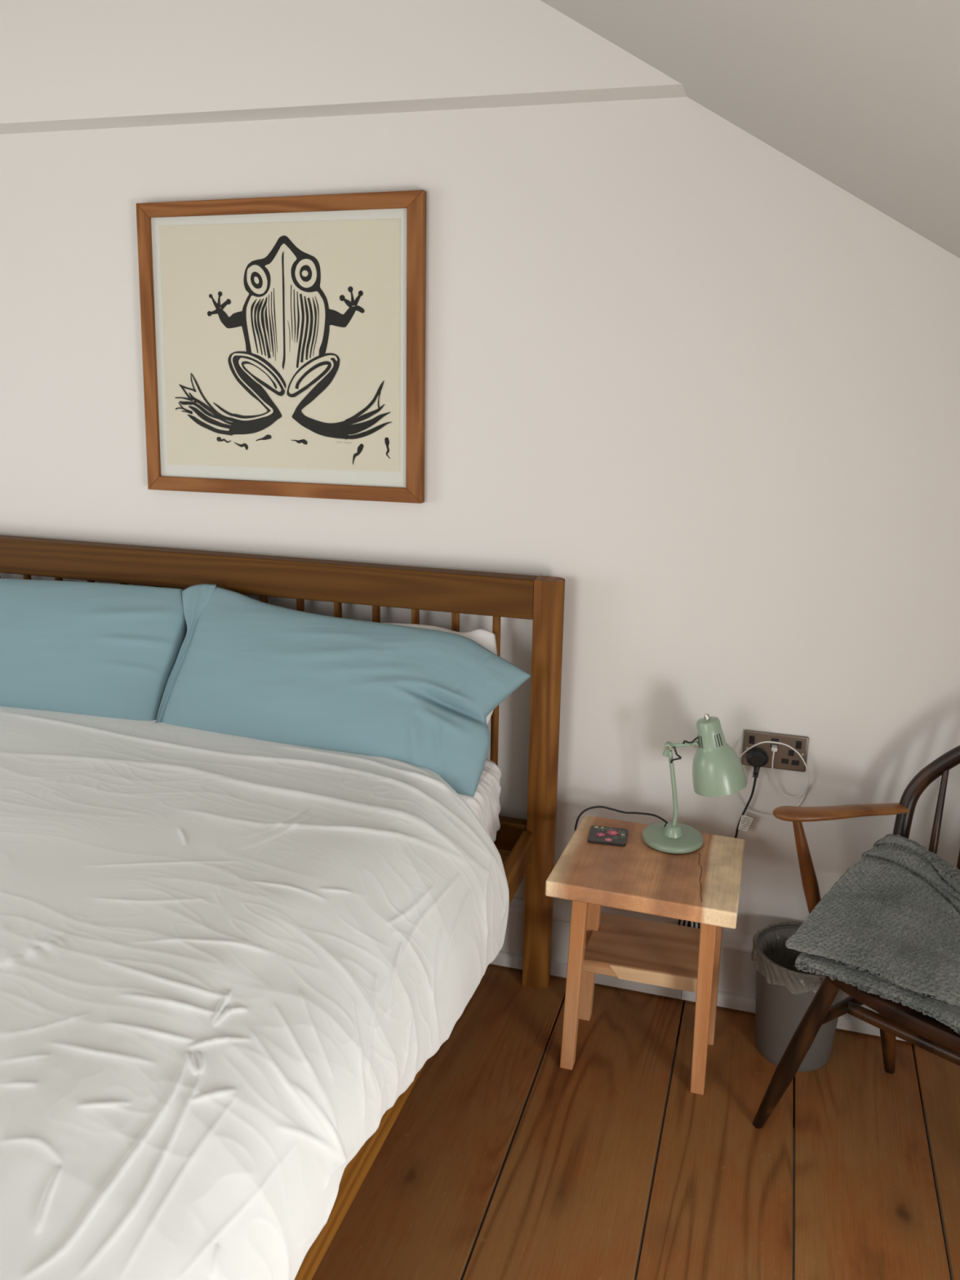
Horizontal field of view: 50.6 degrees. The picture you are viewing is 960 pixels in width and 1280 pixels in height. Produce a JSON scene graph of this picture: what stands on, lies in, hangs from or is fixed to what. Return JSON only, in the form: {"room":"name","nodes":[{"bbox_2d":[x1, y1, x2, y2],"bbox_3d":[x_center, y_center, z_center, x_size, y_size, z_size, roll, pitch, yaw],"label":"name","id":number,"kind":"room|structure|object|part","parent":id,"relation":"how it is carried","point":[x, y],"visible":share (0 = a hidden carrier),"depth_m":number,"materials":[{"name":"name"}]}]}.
{"room":"attic bedroom","nodes":[
{"label":"attic bedroom","id":0,"kind":"room"},
{"bbox_2d":[0,0,959,1002],"bbox_3d":[-0.449,-0.499,2.552,5.150,2.770,0.255,5,16,16],"label":"wall","id":1,"kind":"structure","parent":0,"point":[680,375],"depth_m":2.30,"materials":[{"name":"white paint"}]},
{"bbox_2d":[136,190,426,503],"bbox_3d":[-0.495,-0.700,2.470,0.767,0.704,0.022,5,16,16],"label":"framed print","id":2,"kind":"object","parent":1,"relation":"attached to","point":[283,338],"visible":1,"depth_m":2.46,"materials":[{"name":"beige paper"}]},
{"bbox_3d":[-0.834,-0.728,2.568,0.059,0.693,0.022,5,16,16],"label":"frame rail","id":3,"kind":"part","parent":2,"relation":"part of","materials":[{"name":"brown wood"}]},
{"bbox_3d":[-0.478,-1.018,2.376,0.740,0.042,0.022,5,16,16],"label":"frame rail","id":4,"kind":"part","parent":2,"relation":"part of","materials":[{"name":"brown wood"}]},
{"bbox_3d":[-0.502,-0.381,2.561,0.760,0.040,0.022,5,16,16],"label":"frame rail","id":5,"kind":"part","parent":2,"relation":"part of","materials":[{"name":"brown wood"}]},
{"bbox_3d":[-0.150,-0.670,2.370,0.046,0.698,0.022,5,16,16],"label":"frame rail","id":6,"kind":"part","parent":2,"relation":"part of","materials":[{"name":"brown wood"}]},
{"bbox_2d":[489,896,904,1040],"bbox_3d":[-0.477,0.725,2.860,4.850,0.201,0.031,5,16,16],"label":"baseboard","id":7,"kind":"structure","parent":1,"relation":"attached to","point":[736,990],"depth_m":2.58,"materials":[{"name":"paint"}]},
{"bbox_3d":[-0.475,0.646,2.841,4.850,0.038,0.024,5,16,16],"label":"moulding","id":8,"kind":"part","parent":7,"relation":"part of","materials":[{"name":"paint"}]},
{"bbox_2d":[741,729,808,772],"bbox_3d":[0.689,0.260,2.377,0.145,0.087,0.011,5,16,16],"label":"wall socket","id":9,"kind":"object","parent":1,"relation":"attached to","point":[785,758],"visible":0.91,"depth_m":2.37,"materials":[{"name":"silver metal"}]},
{"bbox_2d":[678,747,768,928],"bbox_3d":[0.583,0.509,2.445,0.178,0.530,0.047,3,16,7],"label":"plug","id":10,"kind":"object","parent":9,"relation":"in","point":[757,757],"visible":0.57,"depth_m":2.38,"materials":[{"name":"black plastic"}]},
{"bbox_2d":[748,735,755,743],"bbox_3d":[0.638,0.235,2.382,0.012,0.019,0.004,5,16,16],"label":"rocker switch","id":11,"kind":"object","parent":9,"relation":"attached to","point":[751,738],"depth_m":2.38,"materials":[{"name":"black plastic"}]},
{"bbox_2d":[734,741,809,816],"bbox_3d":[0.676,0.323,2.371,0.179,0.200,0.046,5,16,16],"label":"charging cable","id":12,"kind":"object","parent":9,"relation":"attached to","point":[774,748],"visible":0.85,"depth_m":2.36,"materials":[{"name":"white plastic"}]},
{"bbox_2d":[795,741,801,749],"bbox_3d":[0.738,0.244,2.353,0.012,0.019,0.004,5,16,16],"label":"rocker switch","id":13,"kind":"object","parent":9,"relation":"attached to","point":[798,744],"depth_m":2.35,"materials":[{"name":"black plastic"}]},
{"bbox_2d":[311,964,959,1279],"bbox_3d":[-0.915,1.250,1.507,5.150,0.080,3.250,5,16,16],"label":"floor","id":14,"kind":"structure","parent":0,"point":[500,1161],"depth_m":2.08,"materials":[{"name":"brown wood"}]},
{"bbox_2d":[0,534,564,1279],"bbox_3d":[-1.059,0.562,1.798,1.969,1.080,2.176,5,16,16],"label":"bed","id":15,"kind":"object","parent":14,"relation":"on","point":[524,846],"visible":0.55,"depth_m":2.50,"materials":[{"name":"brown wood"}]},
{"bbox_3d":[-0.746,-0.183,2.643,1.834,0.096,0.050,5,16,16],"label":"rail","id":16,"kind":"part","parent":15,"relation":"part of","materials":[{"name":"brown wood"}]},
{"bbox_3d":[-0.181,0.783,1.583,0.025,0.088,2.073,5,16,16],"label":"rail","id":17,"kind":"part","parent":15,"relation":"part of","materials":[{"name":"brown wood"}]},
{"bbox_2d":[457,758,502,842],"bbox_3d":[-1.064,0.554,1.839,1.771,0.239,1.974,5,16,16],"label":"mattress","id":18,"kind":"object","parent":15,"relation":"on","point":[485,804],"visible":0.06,"depth_m":2.37,"materials":[{"name":"white fabric"}]},
{"bbox_2d":[0,577,186,720],"bbox_3d":[-1.374,-0.005,2.700,1.300,0.325,0.216,5,16,16],"label":"pillow","id":19,"kind":"object","parent":18,"relation":"on","point":[86,648],"visible":0.98,"depth_m":2.55,"materials":[{"name":"blue fabric"}]},
{"bbox_2d":[0,706,509,1279],"bbox_3d":[-1.173,0.569,1.752,2.138,0.359,1.883,5,16,16],"label":"duvet","id":20,"kind":"object","parent":18,"relation":"on","point":[224,958],"visible":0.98,"depth_m":1.56,"materials":[{"name":"white fabric"}]},
{"bbox_2d":[155,583,531,796],"bbox_3d":[-0.339,0.103,2.400,0.927,0.375,0.237,5,16,16],"label":"pillow","id":21,"kind":"object","parent":18,"relation":"on","point":[245,666],"visible":0.91,"depth_m":2.35,"materials":[{"name":"blue fabric"}]},
{"bbox_2d":[384,622,497,724],"bbox_3d":[-0.336,0.075,2.476,0.789,0.241,0.138,5,16,13],"label":"pillow","id":22,"kind":"object","parent":18,"relation":"on","point":[484,637],"visible":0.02,"depth_m":2.40,"materials":[{"name":"white fabric"}]},
{"bbox_3d":[-0.755,0.424,2.814,1.834,0.102,0.038,5,16,16],"label":"rail","id":23,"kind":"part","parent":15,"relation":"part of","materials":[{"name":"brown wood"}]},
{"bbox_3d":[0.158,0.377,2.516,0.068,1.080,0.053,5,16,16],"label":"headboard post","id":24,"kind":"part","parent":15,"relation":"part of","materials":[{"name":"brown wood"}]},
{"bbox_2d":[545,814,745,1094],"bbox_3d":[0.375,0.731,2.332,0.398,0.506,0.356,5,16,16],"label":"bedside table","id":25,"kind":"object","parent":14,"relation":"on","point":[702,886],"visible":0.96,"depth_m":2.26,"materials":[{"name":"brown wood"}]},
{"bbox_3d":[0.212,0.761,2.283,0.048,0.469,0.046,5,16,16],"label":"leg","id":26,"kind":"part","parent":25,"relation":"part of","materials":[{"name":"brown wood"}]},
{"bbox_3d":[0.273,0.710,2.468,0.044,0.469,0.046,5,16,16],"label":"leg","id":27,"kind":"part","parent":25,"relation":"part of","materials":[{"name":"brown wood"}]},
{"bbox_2d":[587,825,627,846],"bbox_3d":[0.297,0.455,2.359,0.087,0.008,0.080,4,16,12],"label":"wallet","id":28,"kind":"object","parent":25,"relation":"on","point":[602,835],"visible":1,"depth_m":2.35,"materials":[{"name":"grey fabric"}]},
{"bbox_2d":[595,832,605,836],"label":"print","id":29,"kind":"object","parent":28,"relation":"on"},
{"bbox_2d":[604,838,613,841],"bbox_3d":[0.295,0.459,2.331,0.018,0.001,0.020,5,16,16],"label":"print","id":30,"kind":"object","parent":28,"relation":"on","point":[606,839],"depth_m":2.33},
{"bbox_2d":[597,826,626,839],"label":"print","id":31,"kind":"object","parent":28,"relation":"on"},
{"bbox_2d":[605,829,619,835],"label":"print","id":32,"kind":"object","parent":28,"relation":"on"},
{"bbox_2d":[582,911,700,978],"bbox_3d":[0.391,0.734,2.400,0.267,0.038,0.220,5,16,16],"label":"shelf","id":33,"kind":"object","parent":25,"relation":"attached to","point":[621,947],"depth_m":2.37,"materials":[{"name":"brown wood"}]},
{"bbox_2d":[574,713,746,853],"bbox_3d":[0.409,0.338,2.338,0.394,0.391,0.170,5,16,16],"label":"desk lamp","id":34,"kind":"object","parent":25,"relation":"on","point":[717,770],"visible":0.94,"depth_m":2.25,"materials":[{"name":"green metal"}]},
{"bbox_3d":[0.340,0.454,2.444,0.225,0.108,0.074,5,16,16],"label":"cord","id":35,"kind":"part","parent":34,"relation":"part of","materials":[{"name":"black plastic"}]},
{"bbox_3d":[0.438,0.340,2.312,0.033,0.188,0.010,5,16,16],"label":"stem","id":36,"kind":"part","parent":34,"relation":"part of","materials":[{"name":"green metal"}]},
{"bbox_3d":[0.452,0.236,2.279,0.061,0.024,0.012,5,16,16],"label":"arm","id":37,"kind":"part","parent":34,"relation":"part of","materials":[{"name":"green metal"}]},
{"bbox_3d":[0.502,0.171,2.245,0.014,0.015,0.012,5,16,16],"label":"switch knob","id":38,"kind":"part","parent":34,"relation":"part of","materials":[{"name":"silver metal"}]},
{"bbox_3d":[0.536,0.258,2.259,0.122,0.174,0.118,5,16,16],"label":"lamp shade","id":39,"kind":"part","parent":34,"relation":"part of","materials":[{"name":"green metal"}]},
{"bbox_3d":[0.484,0.787,2.206,0.036,0.469,0.062,5,16,16],"label":"leg","id":40,"kind":"part","parent":25,"relation":"part of","materials":[{"name":"brown wood"}]},
{"bbox_3d":[0.549,0.736,2.389,0.039,0.469,0.046,5,16,16],"label":"leg","id":41,"kind":"part","parent":25,"relation":"part of","materials":[{"name":"brown wood"}]},
{"bbox_2d":[755,924,843,1071],"bbox_3d":[0.746,0.844,2.386,0.214,0.270,0.214,5,16,16],"label":"waste bin","id":42,"kind":"object","parent":14,"relation":"on","point":[779,1012],"visible":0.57,"depth_m":2.33,"materials":[{"name":"grey plastic"}]},
{"bbox_2d":[751,922,825,994],"bbox_3d":[0.747,0.773,2.366,0.229,0.131,0.229,5,16,16],"label":"liner","id":43,"kind":"object","parent":42,"relation":"in","point":[772,944],"visible":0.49,"depth_m":2.35,"materials":[{"name":"grey plastic"}]},
{"bbox_2d":[752,745,959,1128],"bbox_3d":[0.990,0.652,1.971,0.472,0.877,0.882,-14,21,-42],"label":"armchair","id":44,"kind":"object","parent":14,"relation":"on","point":[894,1020],"visible":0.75,"depth_m":2.11,"materials":[{"name":"brown wood"}]},
{"bbox_3d":[0.653,0.852,2.094,0.146,0.415,0.039,10,18,28],"label":"leg","id":45,"kind":"part","parent":44,"relation":"part of","materials":[{"name":"brown wood"}]},
{"bbox_3d":[0.702,0.484,2.176,0.090,0.235,0.033,-2,16,-10],"label":"arm post","id":46,"kind":"part","parent":44,"relation":"part of","materials":[{"name":"brown wood"}]},
{"bbox_3d":[0.777,0.367,2.159,0.320,0.040,0.070,-3,16,-12],"label":"arm","id":47,"kind":"part","parent":44,"relation":"part of"},
{"bbox_2d":[785,834,959,1034],"bbox_3d":[0.940,0.545,1.962,0.540,0.216,0.425,14,20,39],"label":"blanket","id":48,"kind":"object","parent":44,"relation":"on","point":[888,928],"visible":1,"depth_m":1.97,"materials":[{"name":"grey fabric"}]},
{"bbox_3d":[0.900,0.812,2.249,0.163,0.416,0.036,-13,21,-41],"label":"leg","id":49,"kind":"part","parent":44,"relation":"part of","materials":[{"name":"brown wood"}]},
{"bbox_3d":[0.988,0.672,1.979,0.552,0.032,0.469,15,21,41],"label":"seat","id":50,"kind":"part","parent":44,"relation":"part of","materials":[{"name":"brown wood"}]},
{"bbox_2d":[540,0,959,257],"bbox_3d":[-0.753,-0.534,0.987,5.420,1.660,3.300,5,16,16],"label":"ceiling","id":51,"kind":"structure","parent":0,"point":[864,95],"depth_m":1.47,"materials":[{"name":"grey paint"}]}
]}

